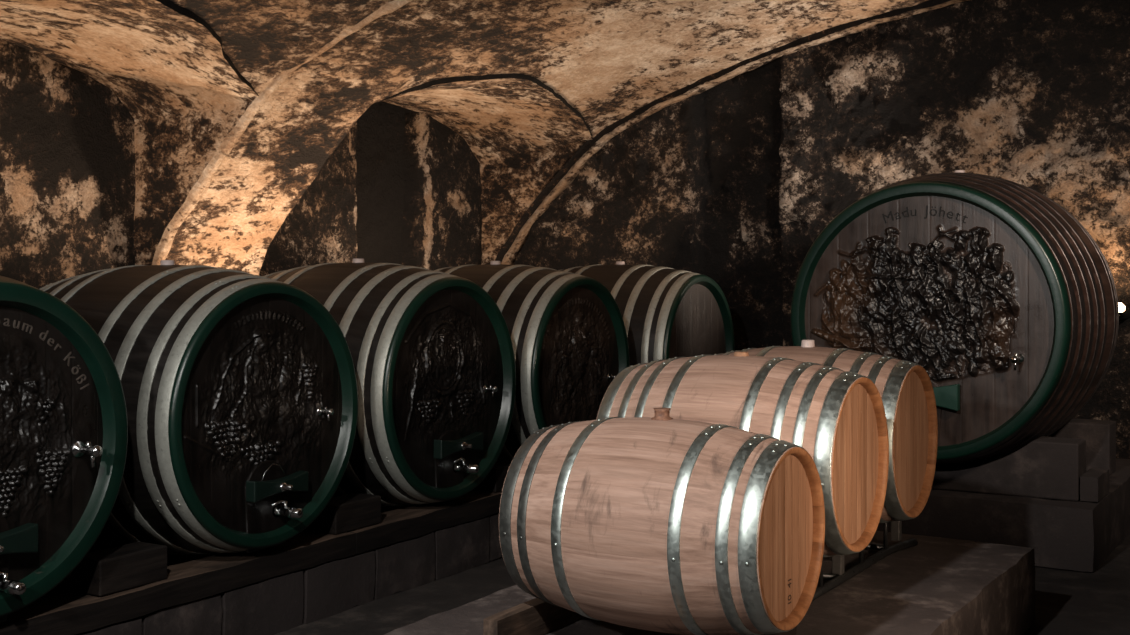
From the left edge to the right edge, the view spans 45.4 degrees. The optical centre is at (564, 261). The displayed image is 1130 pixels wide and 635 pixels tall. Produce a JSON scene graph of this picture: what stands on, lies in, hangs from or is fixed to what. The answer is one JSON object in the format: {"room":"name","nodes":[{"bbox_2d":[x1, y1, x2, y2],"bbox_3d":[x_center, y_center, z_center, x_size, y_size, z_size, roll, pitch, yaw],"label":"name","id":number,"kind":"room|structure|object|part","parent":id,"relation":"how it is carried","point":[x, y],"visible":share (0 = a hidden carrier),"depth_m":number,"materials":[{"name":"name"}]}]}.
{"room":"wine cellar","nodes":[
{"label":"wine cellar","id":0,"kind":"room"},
{"bbox_2d":[0,40,481,288],"bbox_3d":[-2.514,0.146,9.072,0.211,3.045,6.800,0,0,31],"label":"wall","id":1,"kind":"structure","parent":0,"point":[68,183],"depth_m":8.52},
{"bbox_2d":[0,0,258,264],"bbox_3d":[-2.710,0.180,6.927,1.741,2.964,2.814,0,0,31],"label":"vault","id":2,"kind":"object","parent":1,"relation":"attached to","point":[183,95],"depth_m":7.89,"materials":[{"name":"paint"}]},
{"bbox_2d":[152,0,412,264],"bbox_3d":[0.247,-0.689,6.772,6.781,2.704,0.105,0,0,31],"label":"trim","id":3,"kind":"structure","parent":1,"relation":"attached to","point":[164,246],"depth_m":8.11,"materials":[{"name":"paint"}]},
{"bbox_2d":[259,73,592,272],"bbox_3d":[-0.764,0.179,10.180,1.734,2.947,2.977,0,0,31],"label":"vault","id":4,"kind":"object","parent":1,"relation":"attached to","point":[521,133],"depth_m":11.21,"materials":[{"name":"paint"}]},
{"bbox_2d":[165,0,927,275],"bbox_3d":[0.353,-0.187,3.244,10.651,3.713,13.955,0,0,31],"label":"ceiling","id":5,"kind":"structure","parent":0,"point":[608,59],"depth_m":8.64,"materials":[{"name":"paint"}]},
{"bbox_2d":[274,534,1129,634],"bbox_3d":[0.657,1.650,3.152,11.880,0.017,14.280,0,0,31],"label":"floor","id":6,"kind":"structure","parent":0,"point":[1067,602],"depth_m":6.54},
{"bbox_2d":[40,504,501,634],"bbox_3d":[-1.312,1.525,7.149,1.295,0.265,8.496,0,0,31],"label":"stone ledge","id":7,"kind":"object","parent":6,"relation":"on","point":[277,604],"visible":0.23,"depth_m":6.26,"materials":[{"name":"grey stone"}]},
{"bbox_2d":[88,542,116,552],"bbox_3d":[-1.694,1.341,7.376,0.209,0.113,8.300,0,0,31],"label":"support beam","id":8,"kind":"structure","parent":7,"relation":"on","point":[97,546],"depth_m":6.35,"materials":[{"name":"brown wood"}]},
{"bbox_2d":[40,260,357,554],"bbox_3d":[-1.784,0.654,6.188,1.408,1.326,1.303,0,0,31],"label":"wine cask","id":9,"kind":"object","parent":8,"relation":"on","point":[240,391],"visible":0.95,"depth_m":5.77,"materials":[{"name":"green paint"}]},
{"bbox_3d":[-1.307,1.058,5.901,0.020,0.385,0.260,0,0,31],"label":"manway door","id":10,"kind":"part","parent":9,"relation":"part of","materials":[{"name":"brown wood"}]},
{"bbox_2d":[271,500,302,518],"bbox_3d":[-1.226,1.082,5.895,0.150,0.086,0.108,0,0,31],"label":"tap","id":11,"kind":"object","parent":9,"relation":"on","point":[279,509],"depth_m":5.91,"materials":[{"name":"silver metal"}]},
{"bbox_2d":[316,407,333,420],"bbox_3d":[-1.095,0.694,6.182,0.080,0.062,0.040,0,0,31],"label":"tap","id":12,"kind":"object","parent":9,"relation":"on","point":[321,412],"depth_m":6.19,"materials":[{"name":"silver metal"}]},
{"bbox_2d":[263,259,515,506],"bbox_3d":[-1.083,0.648,7.353,1.408,1.334,1.311,0,0,31],"label":"wine cask","id":13,"kind":"object","parent":8,"relation":"on","point":[432,353],"visible":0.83,"depth_m":6.94,"materials":[{"name":"green paint"}]},
{"bbox_3d":[-0.607,1.054,7.067,0.020,0.350,0.260,0,0,31],"label":"manway door","id":14,"kind":"part","parent":13,"relation":"part of","materials":[{"name":"brown wood"}]},
{"bbox_2d":[453,458,478,472],"bbox_3d":[-0.531,1.066,7.052,0.150,0.086,0.108,0,0,31],"label":"tap","id":15,"kind":"object","parent":13,"relation":"on","point":[459,465],"depth_m":7.06,"materials":[{"name":"silver metal"}]},
{"bbox_2d":[483,385,496,395],"bbox_3d":[-0.404,0.698,7.330,0.080,0.062,0.040,0,0,31],"label":"tap","id":16,"kind":"object","parent":13,"relation":"on","point":[486,388],"depth_m":7.33,"materials":[{"name":"silver metal"}]},
{"bbox_2d":[0,490,501,634],"bbox_3d":[-0.854,1.341,6.873,0.223,0.114,8.298,0,0,31],"label":"support beam","id":17,"kind":"structure","parent":7,"relation":"on","point":[70,613],"depth_m":5.79,"materials":[{"name":"brown wood"}]},
{"bbox_2d":[0,276,127,621],"bbox_3d":[-2.496,0.644,5.003,1.408,1.346,1.323,0,0,31],"label":"wine cask","id":18,"kind":"object","parent":17,"relation":"on","point":[64,421],"visible":1,"depth_m":4.93,"materials":[{"name":"green paint"}]},
{"bbox_3d":[-2.050,1.042,4.665,0.020,0.455,0.300,0,0,31],"label":"manway door","id":19,"kind":"part","parent":18,"relation":"part of","materials":[{"name":"brown wood"}]},
{"bbox_2d":[0,571,25,594],"bbox_3d":[-1.953,1.117,4.684,0.150,0.086,0.108,0,0,31],"label":"tap","id":20,"kind":"object","parent":18,"relation":"on","point":[8,586],"depth_m":4.68,"materials":[{"name":"silver metal"}]},
{"bbox_2d":[71,441,102,466],"bbox_3d":[-1.771,0.714,5.017,0.120,0.093,0.060,0,0,31],"label":"tap","id":21,"kind":"object","parent":18,"relation":"on","point":[81,451],"depth_m":5.03,"materials":[{"name":"silver metal"}]},
{"bbox_2d":[71,542,166,595],"bbox_3d":[-1.770,1.218,5.373,0.170,0.136,0.340,0,0,31],"label":"chock","id":22,"kind":"object","parent":17,"relation":"on","point":[103,572],"visible":0.9,"depth_m":5.29,"materials":[{"name":"brown wood"}]},
{"bbox_2d":[309,493,380,534],"bbox_3d":[-1.064,1.218,6.548,0.170,0.136,0.340,0,0,31],"label":"chock","id":23,"kind":"object","parent":17,"relation":"on","point":[349,512],"visible":0.84,"depth_m":6.46,"materials":[{"name":"brown wood"}]},
{"bbox_2d":[434,261,628,459],"bbox_3d":[-0.430,0.654,8.524,1.322,1.322,1.299,0,0,31],"label":"wine cask","id":24,"kind":"object","parent":17,"relation":"on","point":[567,330],"visible":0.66,"depth_m":8.07,"materials":[{"name":"green paint"}]},
{"bbox_2d":[558,261,734,366],"bbox_3d":[0.405,0.646,9.790,1.309,1.302,1.279,0,0,31],"label":"wine cask","id":25,"kind":"object","parent":17,"relation":"on","point":[666,312],"visible":0.41,"depth_m":9.33,"materials":[{"name":"green paint"}]},
{"bbox_2d":[384,531,1034,634],"bbox_3d":[0.108,1.476,4.367,1.660,0.364,5.210,0,0,31],"label":"concrete platform","id":26,"kind":"object","parent":6,"relation":"on","point":[938,585],"visible":0.38,"depth_m":5.32,"materials":[{"name":"grey concrete"}]},
{"bbox_2d":[483,598,583,634],"bbox_3d":[-0.074,1.238,4.740,0.061,0.118,0.671,0,0,31],"label":"wooden plank","id":27,"kind":"object","parent":26,"relation":"on","point":[536,616],"visible":0.55,"depth_m":4.62,"materials":[{"name":"brown wood"}]},
{"bbox_2d":[762,627,795,634],"bbox_3d":[0.575,1.252,4.380,0.076,0.092,0.779,0,0,31],"label":"wooden plank","id":28,"kind":"object","parent":26,"relation":"on","point":[793,631],"visible":0.1,"depth_m":4.62,"materials":[{"name":"brown wood"}]},
{"bbox_2d":[499,408,824,634],"bbox_3d":[0.325,0.857,4.515,0.934,0.734,0.700,0,0,31],"label":"barrel","id":29,"kind":"object","parent":28,"relation":"on","point":[662,523],"visible":1,"depth_m":4.26,"materials":[{"name":"brown wood"}]},
{"bbox_2d":[812,521,917,600],"bbox_3d":[0.923,1.181,5.631,0.652,0.228,1.565,0,0,31],"label":"rack","id":30,"kind":"object","parent":26,"relation":"on","point":[838,576],"visible":0.15,"depth_m":5.65,"materials":[{"name":"brown wood"}]},
{"bbox_2d":[596,351,888,556],"bbox_3d":[0.684,0.740,5.241,0.969,0.782,0.768,0,0,31],"label":"barrel","id":31,"kind":"object","parent":30,"relation":"on","point":[838,416],"visible":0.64,"depth_m":4.99,"materials":[{"name":"brown wood"}]},
{"bbox_2d":[714,339,937,522],"bbox_3d":[1.072,0.742,5.953,0.969,0.798,0.768,0,0,31],"label":"barrel","id":32,"kind":"object","parent":30,"relation":"on","point":[905,388],"visible":0.34,"depth_m":5.73,"materials":[{"name":"beige wood"}]},
{"bbox_3d":[1.105,1.179,5.461,0.040,0.164,0.040,0,0,31],"label":"post","id":33,"kind":"part","parent":30,"relation":"part of","materials":[{"name":"brown wood"}]},
{"bbox_3d":[1.502,1.179,6.121,0.040,0.164,0.040,0,0,31],"label":"post","id":34,"kind":"part","parent":30,"relation":"part of","materials":[{"name":"brown wood"}]},
{"bbox_2d":[876,458,1129,571],"bbox_3d":[2.200,1.478,8.688,2.630,0.359,2.050,0,0,31],"label":"stone plinth","id":35,"kind":"object","parent":6,"relation":"on","point":[1079,535],"visible":0.3,"depth_m":7.39,"materials":[{"name":"grey stone"}]},
{"bbox_2d":[931,436,1085,500],"bbox_3d":[2.175,1.147,7.863,1.590,0.315,0.240,0,0,31],"label":"block","id":36,"kind":"object","parent":35,"relation":"on","point":[1046,467],"visible":0.48,"depth_m":7.49,"materials":[{"name":"stone"}]},
{"bbox_2d":[791,170,1118,463],"bbox_3d":[2.393,0.322,8.227,1.745,1.766,1.702,0,0,31],"label":"wine cask","id":37,"kind":"object","parent":36,"relation":"on","point":[1008,305],"visible":0.88,"depth_m":7.52,"materials":[{"name":"green paint"}]},
{"bbox_3d":[1.955,0.813,7.643,0.370,0.360,0.016,0,0,31],"label":"manway door","id":38,"kind":"part","parent":37,"relation":"part of","materials":[{"name":"brown wood"}]},
{"bbox_2d":[1010,353,1023,369],"bbox_3d":[2.434,0.536,7.285,0.060,0.093,0.120,0,0,31],"label":"tap","id":39,"kind":"object","parent":37,"relation":"on","point":[1016,359],"depth_m":7.32,"materials":[{"name":"silver metal"}]},
{"bbox_2d":[957,419,1115,475],"bbox_3d":[2.696,1.147,8.728,1.590,0.315,0.240,0,0,31],"label":"block","id":40,"kind":"object","parent":35,"relation":"on","point":[1099,435],"visible":0.14,"depth_m":8.28,"materials":[{"name":"stone"}]},
{"bbox_2d":[1080,468,1109,501],"bbox_3d":[2.934,1.233,7.477,0.102,0.138,0.363,0,0,31],"label":"stone block","id":41,"kind":"object","parent":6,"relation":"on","point":[1094,483],"visible":1,"depth_m":7.34,"materials":[{"name":"grey stone"}]},
{"bbox_2d":[478,0,1129,458],"bbox_3d":[4.174,-0.297,9.088,11.595,3.894,0.284,0,0,31],"label":"wall","id":42,"kind":"structure","parent":0,"point":[734,182],"depth_m":10.22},
{"bbox_2d":[495,0,967,264],"bbox_3d":[2.902,-0.936,9.724,8.180,2.217,0.200,0,0,31],"label":"trim","id":43,"kind":"structure","parent":42,"relation":"attached to","point":[507,255],"depth_m":10.91,"materials":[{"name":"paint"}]},
{"bbox_2d":[1118,303,1129,318],"bbox_3d":[3.756,0.329,9.106,0.100,0.116,0.320,0,0,31],"label":"wall lamp","id":44,"kind":"object","parent":42,"relation":"attached to","point":[1124,308],"visible":0.56,"depth_m":9.06,"materials":[{"name":"black metal"}]},
{"bbox_3d":[3.695,0.304,9.003,0.080,0.066,0.080,0,0,31],"label":"glass","id":45,"kind":"part","parent":44,"relation":"part of","materials":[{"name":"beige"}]}
]}

